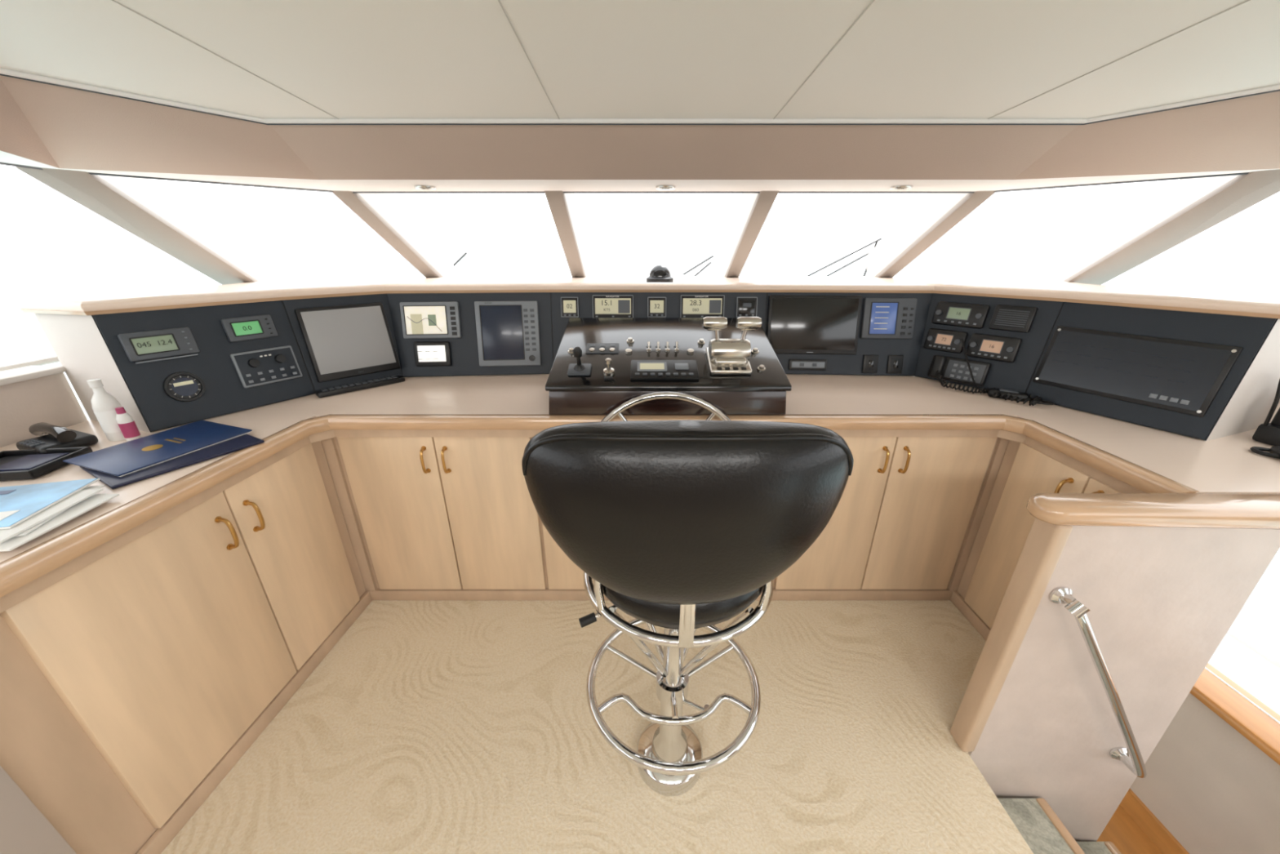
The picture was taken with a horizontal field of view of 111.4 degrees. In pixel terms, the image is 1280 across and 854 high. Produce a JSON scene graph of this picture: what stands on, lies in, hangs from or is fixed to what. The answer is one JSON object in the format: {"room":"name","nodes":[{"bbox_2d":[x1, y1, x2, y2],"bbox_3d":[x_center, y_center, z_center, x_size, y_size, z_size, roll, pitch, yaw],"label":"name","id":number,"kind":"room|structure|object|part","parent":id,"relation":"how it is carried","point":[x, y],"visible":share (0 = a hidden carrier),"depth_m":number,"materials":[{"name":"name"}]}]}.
{"room":"control cabin","nodes":[
{"label":"control cabin","id":0,"kind":"room"},
{"bbox_2d":[0,365,87,447],"bbox_3d":[-2.010,0.886,0.230,0.130,1.085,3.160,0,22,0],"label":"wall","id":1,"kind":"structure","parent":0,"point":[29,395],"depth_m":1.43,"materials":[{"name":"paint"}]},
{"bbox_2d":[0,162,264,371],"bbox_3d":[-2.078,-0.240,0.481,0.443,0.866,4.477,-1,22,-2],"label":"window","id":2,"kind":"structure","parent":1,"relation":"in","point":[52,359],"depth_m":1.85,"materials":[{"name":"clear glass"}]},
{"bbox_2d":[88,172,449,277],"bbox_3d":[-1.641,-1.041,2.261,1.314,0.731,1.114,-11,24,-24],"label":"window","id":3,"kind":"structure","parent":0,"point":[91,173],"depth_m":2.40,"materials":[{"name":"clear glass"}]},
{"bbox_2d":[352,191,544,193],"bbox_3d":[-0.890,-1.033,2.498,0.980,0.477,0.817,0,22,0],"label":"window","id":4,"kind":"structure","parent":3,"relation":"attached to","point":[353,192],"depth_m":2.03,"materials":[{"name":"clear glass"}]},
{"bbox_2d":[160,600,1033,853],"bbox_3d":[0.075,1.287,0.738,4.250,0.040,3.800,0,22,0],"label":"floor","id":5,"kind":"structure","parent":0,"point":[429,726],"depth_m":1.38,"materials":[{"name":"carpet"}]},
{"bbox_2d":[0,440,372,853],"bbox_3d":[-1.526,0.668,1.095,0.652,0.838,1.537,1,22,3],"label":"base cabinet","id":6,"kind":"object","parent":5,"relation":"on","point":[135,682],"visible":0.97,"depth_m":1.14,"materials":[{"name":"brown wood"}]},
{"bbox_2d":[320,436,1009,599],"bbox_3d":[0.100,0.310,1.977,2.800,0.838,0.472,0,22,0],"label":"base cabinet","id":7,"kind":"object","parent":5,"relation":"on","point":[425,517],"visible":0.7,"depth_m":1.79,"materials":[{"name":"brown wood"}]},
{"bbox_2d":[0,373,1279,613],"bbox_3d":[0.085,0.130,1.293,4.110,0.087,2.301,0,22,0],"label":"countertop","id":8,"kind":"structure","parent":7,"relation":"on","point":[1127,457],"depth_m":1.54,"materials":[{"name":"laminate"}]},
{"bbox_2d":[0,446,92,480],"bbox_3d":[-1.720,0.103,1.208,0.220,0.026,0.160,-3,22,-7],"label":"desk tray","id":9,"kind":"object","parent":8,"relation":"on","point":[15,464],"visible":0.95,"depth_m":1.21,"materials":[{"name":"black plastic"}]},
{"bbox_2d":[16,422,97,453],"bbox_3d":[-1.780,0.028,1.328,0.172,0.075,0.120,8,23,18],"label":"desk telephone","id":10,"kind":"object","parent":9,"relation":"on","point":[58,437],"visible":0.92,"depth_m":1.31,"materials":[{"name":"black plastic"}]},
{"bbox_2d":[0,478,119,551],"bbox_3d":[-1.446,0.198,0.964,0.381,0.030,0.274,-3,22,-8],"label":"magazine stack","id":11,"kind":"object","parent":8,"relation":"on","point":[27,512],"visible":1,"depth_m":0.99,"materials":[{"name":"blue paper"}]},
{"bbox_2d":[86,378,125,441],"bbox_3d":[-1.675,-0.055,1.375,0.059,0.197,0.059,0,22,0],"label":"bottle","id":12,"kind":"object","parent":8,"relation":"on","point":[104,404],"visible":0.82,"depth_m":1.36,"materials":[{"name":"white plastic"}]},
{"bbox_2d":[115,406,141,441],"bbox_3d":[-1.625,-0.011,1.383,0.036,0.109,0.036,0,22,0],"label":"lotion bottle","id":13,"kind":"object","parent":8,"relation":"on","point":[127,425],"visible":0.97,"depth_m":1.38,"materials":[{"name":"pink plastic"}]},
{"bbox_2d":[79,434,264,488],"bbox_3d":[-1.370,0.077,1.294,0.250,0.008,0.330,11,25,26],"label":"document folder","id":14,"kind":"object","parent":8,"relation":"on","point":[244,441],"visible":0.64,"depth_m":1.23,"materials":[{"name":"blue"}]},
{"bbox_2d":[62,419,252,476],"bbox_3d":[-1.430,0.055,1.317,0.235,0.017,0.325,7,23,16],"label":"document folder","id":15,"kind":"object","parent":14,"relation":"on","point":[126,458],"visible":1,"depth_m":1.29,"materials":[{"name":"blue paper"}]},
{"bbox_2d":[315,375,404,397],"bbox_3d":[-1.215,-0.182,1.912,0.050,0.026,0.340,19,29,39],"label":"keyboard tray","id":16,"kind":"object","parent":8,"relation":"on","point":[331,391],"visible":1,"depth_m":1.89,"materials":[{"name":"black plastic"}]},
{"bbox_2d":[16,275,1279,441],"bbox_3d":[0.110,-0.496,2.167,4.620,0.424,1.850,0,22,0],"label":"console","id":17,"kind":"object","parent":8,"relation":"on","point":[82,334],"visible":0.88,"depth_m":1.71,"materials":[{"name":"black plastic"}]},
{"bbox_2d":[117,327,199,364],"bbox_3d":[-1.603,-0.274,1.463,0.040,0.097,0.170,13,26,29],"label":"display","id":18,"kind":"object","parent":17,"relation":"attached to","point":[165,343],"visible":1,"depth_m":1.45,"materials":[{"name":"grey plastic"}]},
{"bbox_2d":[162,371,205,401],"bbox_3d":[-1.575,-0.139,1.512,0.034,0.102,0.104,14,26,30],"label":"gauge","id":19,"kind":"object","parent":17,"relation":"on","point":[182,386],"visible":1,"depth_m":1.51,"materials":[{"name":"black plastic"}]},
{"bbox_2d":[220,314,277,342],"bbox_3d":[-1.475,-0.374,1.654,0.037,0.085,0.150,13,26,29],"label":"display","id":20,"kind":"object","parent":17,"relation":"attached to","point":[259,326],"visible":1,"depth_m":1.64,"materials":[{"name":"grey plastic"}]},
{"bbox_2d":[230,345,302,387],"bbox_3d":[-1.447,-0.237,1.700,0.043,0.128,0.195,13,26,29],"label":"control unit","id":21,"kind":"object","parent":17,"relation":"attached to","point":[272,365],"visible":1,"depth_m":1.69,"materials":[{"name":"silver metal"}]},
{"bbox_2d":[294,302,399,382],"bbox_3d":[-1.261,-0.375,1.907,0.090,0.297,0.325,19,29,39],"label":"monitor","id":22,"kind":"object","parent":17,"relation":"attached to","point":[341,341],"visible":1,"depth_m":1.88,"materials":[{"name":"black plastic"}]},
{"bbox_2d":[400,301,461,338],"bbox_3d":[-0.974,-0.497,2.034,0.260,0.163,0.054,-2,22,-4],"label":"chart plotter","id":23,"kind":"object","parent":17,"relation":"attached to","point":[420,320],"visible":1,"depth_m":2.02,"materials":[{"name":"grey plastic"}]},
{"bbox_2d":[413,341,451,366],"bbox_3d":[-0.979,-0.344,2.061,0.165,0.113,0.039,-2,22,-4],"label":"display","id":24,"kind":"object","parent":17,"relation":"attached to","point":[429,353],"visible":1,"depth_m":2.05,"materials":[{"name":"black plastic"}]},
{"bbox_2d":[474,300,541,366],"bbox_3d":[-0.623,-0.440,2.068,0.290,0.296,0.092,-2,22,-4],"label":"display","id":25,"kind":"object","parent":17,"relation":"attached to","point":[508,332],"visible":1,"depth_m":2.06,"materials":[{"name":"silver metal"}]},
{"bbox_2d":[560,297,578,317],"bbox_3d":[-0.333,-0.567,2.071,0.085,0.093,0.033,0,22,0],"label":"instrument","id":26,"kind":"object","parent":17,"relation":"attached to","point":[569,305],"visible":1,"depth_m":2.06,"materials":[{"name":"black plastic"}]},
{"bbox_2d":[592,294,633,317],"bbox_3d":[-0.128,-0.569,2.070,0.195,0.108,0.036,0,22,0],"label":"instrument","id":27,"kind":"object","parent":17,"relation":"attached to","point":[603,305],"visible":0.95,"depth_m":2.06,"materials":[{"name":"black plastic"}]},
{"bbox_2d":[647,297,666,317],"bbox_3d":[0.080,-0.567,2.071,0.090,0.093,0.033,0,22,0],"label":"instrument","id":28,"kind":"object","parent":17,"relation":"attached to","point":[656,306],"visible":1,"depth_m":2.06,"materials":[{"name":"black plastic"}]},
{"bbox_2d":[646,264,673,282],"bbox_3d":[0.110,-0.847,2.408,0.150,0.090,0.150,0,22,0],"label":"magnetic compass","id":29,"kind":"object","parent":17,"relation":"on","point":[660,273],"visible":0.97,"depth_m":2.36,"materials":[{"name":"black plastic"}]},
{"bbox_2d":[680,294,724,317],"bbox_3d":[0.295,-0.569,2.070,0.210,0.108,0.036,0,22,0],"label":"instrument","id":30,"kind":"object","parent":17,"relation":"attached to","point":[691,305],"visible":0.97,"depth_m":2.06,"materials":[{"name":"black plastic"}]},
{"bbox_2d":[735,297,757,317],"bbox_3d":[0.505,-0.567,2.071,0.100,0.093,0.033,0,22,0],"label":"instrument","id":31,"kind":"object","parent":17,"relation":"attached to","point":[745,306],"visible":0.98,"depth_m":2.06,"materials":[{"name":"black plastic"}]},
{"bbox_2d":[788,359,826,370],"bbox_3d":[0.809,-0.300,2.108,0.180,0.052,0.022,1,22,3],"label":"panel","id":32,"kind":"object","parent":17,"relation":"attached to","point":[793,364],"visible":1,"depth_m":2.10,"materials":[{"name":"black plastic"}]},
{"bbox_2d":[766,295,862,354],"bbox_3d":[0.819,-0.482,2.070,0.425,0.266,0.077,1,22,3],"label":"monitor","id":33,"kind":"object","parent":17,"relation":"attached to","point":[797,324],"visible":0.84,"depth_m":2.06,"materials":[{"name":"black glass"}]},
{"bbox_2d":[862,354,879,373],"bbox_3d":[1.104,-0.302,2.093,0.070,0.086,0.027,1,22,3],"label":"power socket","id":34,"kind":"object","parent":17,"relation":"attached to","point":[870,362],"visible":1,"depth_m":2.09,"materials":[{"name":"black plastic"}]},
{"bbox_2d":[860,297,916,338],"bbox_3d":[1.164,-0.507,2.047,0.235,0.183,0.059,1,22,3],"label":"display","id":35,"kind":"object","parent":17,"relation":"attached to","point":[882,317],"visible":1,"depth_m":2.04,"materials":[{"name":"grey plastic"}]},
{"bbox_2d":[886,355,903,373],"bbox_3d":[1.219,-0.299,2.087,0.070,0.086,0.027,1,22,3],"label":"power socket","id":36,"kind":"object","parent":17,"relation":"attached to","point":[895,363],"visible":1,"depth_m":2.08,"materials":[{"name":"black plastic"}]},
{"bbox_2d":[924,328,968,353],"bbox_3d":[1.385,-0.393,1.984,0.045,0.094,0.155,-17,27,-35],"label":"radio","id":37,"kind":"object","parent":17,"relation":"attached to","point":[941,340],"visible":1,"depth_m":1.97,"materials":[{"name":"black plastic"}]},
{"bbox_2d":[927,354,991,386],"bbox_3d":[1.411,-0.252,1.943,0.068,0.105,0.220,-17,27,-35],"label":"phone","id":38,"kind":"object","parent":17,"relation":"attached to","point":[953,369],"visible":0.91,"depth_m":1.93,"materials":[{"name":"black plastic"}]},
{"bbox_2d":[931,301,990,328],"bbox_3d":[1.418,-0.498,1.938,0.046,0.099,0.200,-17,27,-35],"label":"radio","id":39,"kind":"object","parent":17,"relation":"attached to","point":[950,313],"visible":1,"depth_m":1.93,"materials":[{"name":"black plastic"}]},
{"bbox_2d":[965,333,1022,362],"bbox_3d":[1.496,-0.337,1.854,0.046,0.099,0.175,-17,27,-35],"label":"radio","id":40,"kind":"object","parent":17,"relation":"attached to","point":[1003,348],"visible":0.99,"depth_m":1.84,"materials":[{"name":"black plastic"}]},
{"bbox_2d":[988,304,1037,333],"bbox_3d":[1.537,-0.448,1.802,0.042,0.100,0.135,-17,27,-35],"label":"loudspeaker","id":41,"kind":"object","parent":17,"relation":"attached to","point":[1005,317],"visible":1,"depth_m":1.79,"materials":[{"name":"black plastic"}]},
{"bbox_2d":[1032,325,1243,417],"bbox_3d":[1.710,-0.212,1.546,0.058,0.221,0.455,-11,24,-24],"label":"panel","id":42,"kind":"object","parent":17,"relation":"on","point":[1178,375],"visible":1,"depth_m":1.51,"materials":[{"name":"black plastic"}]},
{"bbox_2d":[545,317,791,414],"bbox_3d":[0.102,-0.264,1.772,0.882,0.281,0.489,0,22,0],"label":"control console","id":43,"kind":"object","parent":8,"relation":"on","point":[758,393],"depth_m":1.60,"materials":[{"name":"black"}]},
{"bbox_2d":[567,346,591,375],"bbox_3d":[-0.225,-0.247,1.609,0.085,0.104,0.074,0,22,0],"label":"joystick","id":44,"kind":"object","parent":43,"relation":"attached to","point":[579,368],"visible":1,"depth_m":1.60,"materials":[{"name":"grey plastic"}]},
{"bbox_2d":[585,342,618,353],"bbox_3d":[-0.150,-0.314,1.745,0.130,0.028,0.071,0,22,0],"label":"control plate","id":45,"kind":"object","parent":43,"relation":"attached to","point":[591,348],"visible":1,"depth_m":1.74,"materials":[{"name":"grey metal"}]},
{"bbox_2d":[603,358,614,380],"bbox_3d":[-0.115,-0.215,1.598,0.044,0.073,0.070,0,22,0],"label":"lever","id":46,"kind":"object","parent":43,"relation":"attached to","point":[608,371],"visible":1,"depth_m":1.60,"materials":[{"name":"silver metal"}]},
{"bbox_2d":[625,348,631,353],"bbox_3d":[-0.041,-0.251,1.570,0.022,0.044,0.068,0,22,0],"label":"toggle switches","id":47,"kind":"object","parent":43,"relation":"on","point":[628,350],"depth_m":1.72,"materials":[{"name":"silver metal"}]},
{"bbox_2d":[646,342,651,351],"bbox_3d":[0.033,-0.279,1.638,0.017,0.044,0.162,0,22,0],"label":"toggle switches","id":48,"kind":"object","parent":43,"relation":"on","point":[648,345],"depth_m":1.73,"materials":[{"name":"silver metal"}]},
{"bbox_2d":[655,342,660,351],"bbox_3d":[0.066,-0.279,1.638,0.018,0.044,0.162,0,22,0],"label":"toggle switches","id":49,"kind":"object","parent":43,"relation":"on","point":[658,349],"depth_m":1.73,"materials":[{"name":"silver metal"}]},
{"bbox_2d":[630,360,699,380],"bbox_3d":[0.090,-0.212,1.622,0.250,0.050,0.114,0,22,0],"label":"control panel","id":50,"kind":"object","parent":43,"relation":"attached to","point":[640,370],"depth_m":1.60,"materials":[{"name":"black plastic"}]},
{"bbox_3d":[0.104,-0.301,1.742,0.764,0.088,0.175,3,22,8],"label":"stop buttons","id":51,"kind":"part","parent":43,"relation":"part of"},
{"bbox_2d":[664,342,670,351],"bbox_3d":[0.102,-0.279,1.638,0.022,0.044,0.162,0,22,0],"label":"toggle switches","id":52,"kind":"object","parent":43,"relation":"on","point":[667,345],"depth_m":1.73,"materials":[{"name":"silver metal"}]},
{"bbox_2d":[673,342,679,351],"bbox_3d":[0.136,-0.279,1.638,0.024,0.044,0.162,0,22,0],"label":"toggle switches","id":53,"kind":"object","parent":43,"relation":"on","point":[676,349],"depth_m":1.73,"materials":[{"name":"silver metal"}]},
{"bbox_2d":[687,348,693,353],"bbox_3d":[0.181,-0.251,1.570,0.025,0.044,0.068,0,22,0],"label":"toggle switches","id":54,"kind":"object","parent":43,"relation":"on","point":[690,350],"depth_m":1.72,"materials":[{"name":"silver metal"}]},
{"bbox_2d":[702,316,761,374],"bbox_3d":[0.335,-0.311,1.636,0.214,0.201,0.162,0,22,0],"label":"lever","id":55,"kind":"object","parent":43,"relation":"on","point":[724,356],"visible":1,"depth_m":1.60,"materials":[{"name":"silver metal"}]},
{"bbox_2d":[934,338,1054,405],"bbox_3d":[1.451,-0.229,1.794,0.137,0.202,0.414,-12,25,-28],"label":"coiled cord","id":56,"kind":"object","parent":8,"relation":"on","point":[1011,394],"visible":1,"depth_m":1.78,"materials":[{"name":"black plastic"}]},
{"bbox_2d":[1249,378,1279,458],"bbox_3d":[1.960,-0.057,1.284,0.260,0.270,0.141,-20,29,-40],"label":"charger","id":57,"kind":"object","parent":8,"relation":"on","point":[1267,433],"visible":0.96,"depth_m":1.35,"materials":[{"name":"black plastic"}]},
{"bbox_2d":[1269,445,1279,456],"bbox_3d":[1.880,0.085,1.254,0.060,0.028,0.100,12,25,28],"label":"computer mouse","id":58,"kind":"object","parent":8,"relation":"on","point":[1275,449],"visible":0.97,"depth_m":1.28,"materials":[{"name":"black plastic"}]},
{"bbox_2d":[600,391,730,422],"bbox_3d":[0.093,0.170,1.601,0.615,0.606,0.166,0,22,0],"label":"steering wheel","id":59,"kind":"object","parent":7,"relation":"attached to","point":[617,411],"visible":0.21,"depth_m":1.52,"materials":[{"name":"silver metal"}]},
{"bbox_2d":[521,419,853,795],"bbox_3d":[0.080,0.477,1.095,0.567,1.189,0.526,0,22,0],"label":"chair","id":60,"kind":"object","parent":5,"relation":"on","point":[682,526],"visible":1,"depth_m":0.71,"materials":[{"name":"black leather"}]},
{"bbox_2d":[950,440,1123,640],"bbox_3d":[1.450,0.488,1.539,0.202,0.838,0.545,0,22,0],"label":"base cabinet","id":61,"kind":"object","parent":5,"relation":"on","point":[1024,472],"visible":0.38,"depth_m":1.66,"materials":[{"name":"brown wood"}]},
{"bbox_2d":[0,67,1279,179],"bbox_3d":[0.110,-0.426,-0.055,4.080,0.331,3.620,0,22,0],"label":"soffit","id":62,"kind":"structure","parent":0,"point":[59,123],"depth_m":1.48,"materials":[{"name":"beige paint"}]},
{"bbox_2d":[414,185,435,190],"bbox_3d":[-0.920,-1.025,1.872,0.084,0.008,0.084,0,22,0],"label":"recessed light","id":63,"kind":"object","parent":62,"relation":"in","point":[417,187],"visible":1,"depth_m":1.86,"materials":[{"name":"silver metal"}]},
{"bbox_2d":[0,150,1277,191],"bbox_3d":[0.110,-0.364,0.192,4.180,0.030,4.030,0,22,0],"label":"header trim","id":64,"kind":"structure","parent":62,"relation":"attached to","point":[353,185],"depth_m":1.80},
{"bbox_2d":[655,185,675,190],"bbox_3d":[0.110,-1.025,1.872,0.084,0.008,0.084,0,22,0],"label":"recessed light","id":65,"kind":"object","parent":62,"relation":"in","point":[662,187],"visible":1,"depth_m":1.86,"materials":[{"name":"silver metal"}]},
{"bbox_2d":[890,185,912,190],"bbox_3d":[1.120,-1.025,1.872,0.084,0.008,0.084,0,22,0],"label":"recessed light","id":66,"kind":"object","parent":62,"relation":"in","point":[902,187],"visible":1,"depth_m":1.86,"materials":[{"name":"silver metal"}]},
{"bbox_2d":[0,0,1279,119],"bbox_3d":[0.120,-0.463,-0.199,3.440,0.231,3.380,0,22,0],"label":"ceiling","id":67,"kind":"structure","parent":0,"point":[262,59],"depth_m":1.01,"materials":[{"name":"paint"}]},
{"bbox_2d":[544,191,778,277],"bbox_3d":[0.100,-1.143,2.504,1.085,0.728,1.016,0,22,0],"label":"window","id":68,"kind":"structure","parent":0,"point":[563,192],"depth_m":2.38,"materials":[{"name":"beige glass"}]},
{"bbox_2d":[866,168,1279,284],"bbox_3d":[1.908,-1.016,2.206,1.396,0.738,1.200,11,24,25],"label":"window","id":69,"kind":"structure","parent":0,"point":[1245,173],"depth_m":2.06,"materials":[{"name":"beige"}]},
{"bbox_2d":[777,191,974,193],"bbox_3d":[1.100,-1.033,2.498,1.000,0.477,0.817,0,22,0],"label":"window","id":70,"kind":"structure","parent":69,"relation":"attached to","point":[779,192],"depth_m":2.03,"materials":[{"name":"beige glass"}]},
{"bbox_2d":[950,493,1279,841],"bbox_3d":[1.537,0.858,1.311,1.166,1.463,0.123,0,22,0],"label":"wall","id":71,"kind":"structure","parent":0,"point":[1162,579],"depth_m":1.17,"materials":[{"name":"paint"}]},
{"bbox_2d":[1049,586,1146,777],"bbox_3d":[1.265,0.722,1.192,0.418,0.637,0.079,2,22,4],"label":"handrail","id":72,"kind":"object","parent":71,"relation":"attached to","point":[1060,595],"visible":1,"depth_m":1.14,"materials":[{"name":"silver metal"}]},
{"bbox_2d":[1096,804,1162,853],"bbox_3d":[1.750,1.674,1.327,1.700,0.060,2.600,0,22,0],"label":"floor","id":73,"kind":"structure","parent":0,"point":[1121,829],"depth_m":1.62,"materials":[{"name":"brown wood"}]},
{"bbox_2d":[997,798,1121,853],"bbox_3d":[1.287,1.533,0.895,0.572,0.525,1.205,0,22,0],"label":"stairs","id":74,"kind":"structure","parent":73,"relation":"on","point":[1042,830],"depth_m":1.35,"materials":[{"name":"carpet"}]},
{"bbox_2d":[1120,662,1279,853],"bbox_3d":[2.015,0.990,1.050,0.330,1.425,2.600,0,22,0],"label":"wall","id":75,"kind":"structure","parent":0,"point":[1211,784],"depth_m":1.45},
{"bbox_2d":[1204,666,1279,724],"bbox_3d":[1.970,0.673,1.029,0.023,0.722,1.800,0,22,0],"label":"window","id":76,"kind":"structure","parent":75,"relation":"in","point":[1206,668],"depth_m":1.42,"materials":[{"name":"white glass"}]},
{"bbox_2d":[1269,402,1279,422],"bbox_3d":[2.190,0.508,0.044,0.130,0.245,3.100,0,22,0],"label":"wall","id":77,"kind":"structure","parent":0,"point":[1278,405],"depth_m":1.48,"materials":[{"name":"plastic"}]},
{"label":"outside","id":78,"kind":"structure","parent":0,"visible":0},
{"bbox_3d":[0.100,-1.900,6.406,5.400,0.100,7.700,0,22,0],"label":"foredeck","id":79,"kind":"object","parent":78,"visible":0},
{"bbox_2d":[453,237,881,275],"bbox_3d":[0.453,-2.815,7.491,7.322,0.785,0.029,0,22,0],"label":"windshield wipers","id":80,"kind":"object","parent":79,"relation":"on","point":[877,240],"visible":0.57,"depth_m":7.48,"materials":[{"name":"black metal"}]},
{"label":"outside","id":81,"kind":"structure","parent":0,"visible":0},
{"bbox_2d":[0,255,1279,616],"bbox_3d":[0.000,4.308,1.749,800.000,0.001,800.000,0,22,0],"label":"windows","id":82,"kind":"structure","parent":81,"point":[23,338],"depth_m":96.78,"materials":[{"name":"glass"}]},
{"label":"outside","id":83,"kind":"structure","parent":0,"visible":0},
{"bbox_2d":[1208,599,1279,715],"bbox_3d":[2.510,1.208,1.570,0.920,0.280,6.000,0,22,0],"label":"window","id":84,"kind":"structure","parent":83,"point":[1248,654],"depth_m":2.01,"materials":[{"name":"white glass"}]}
]}

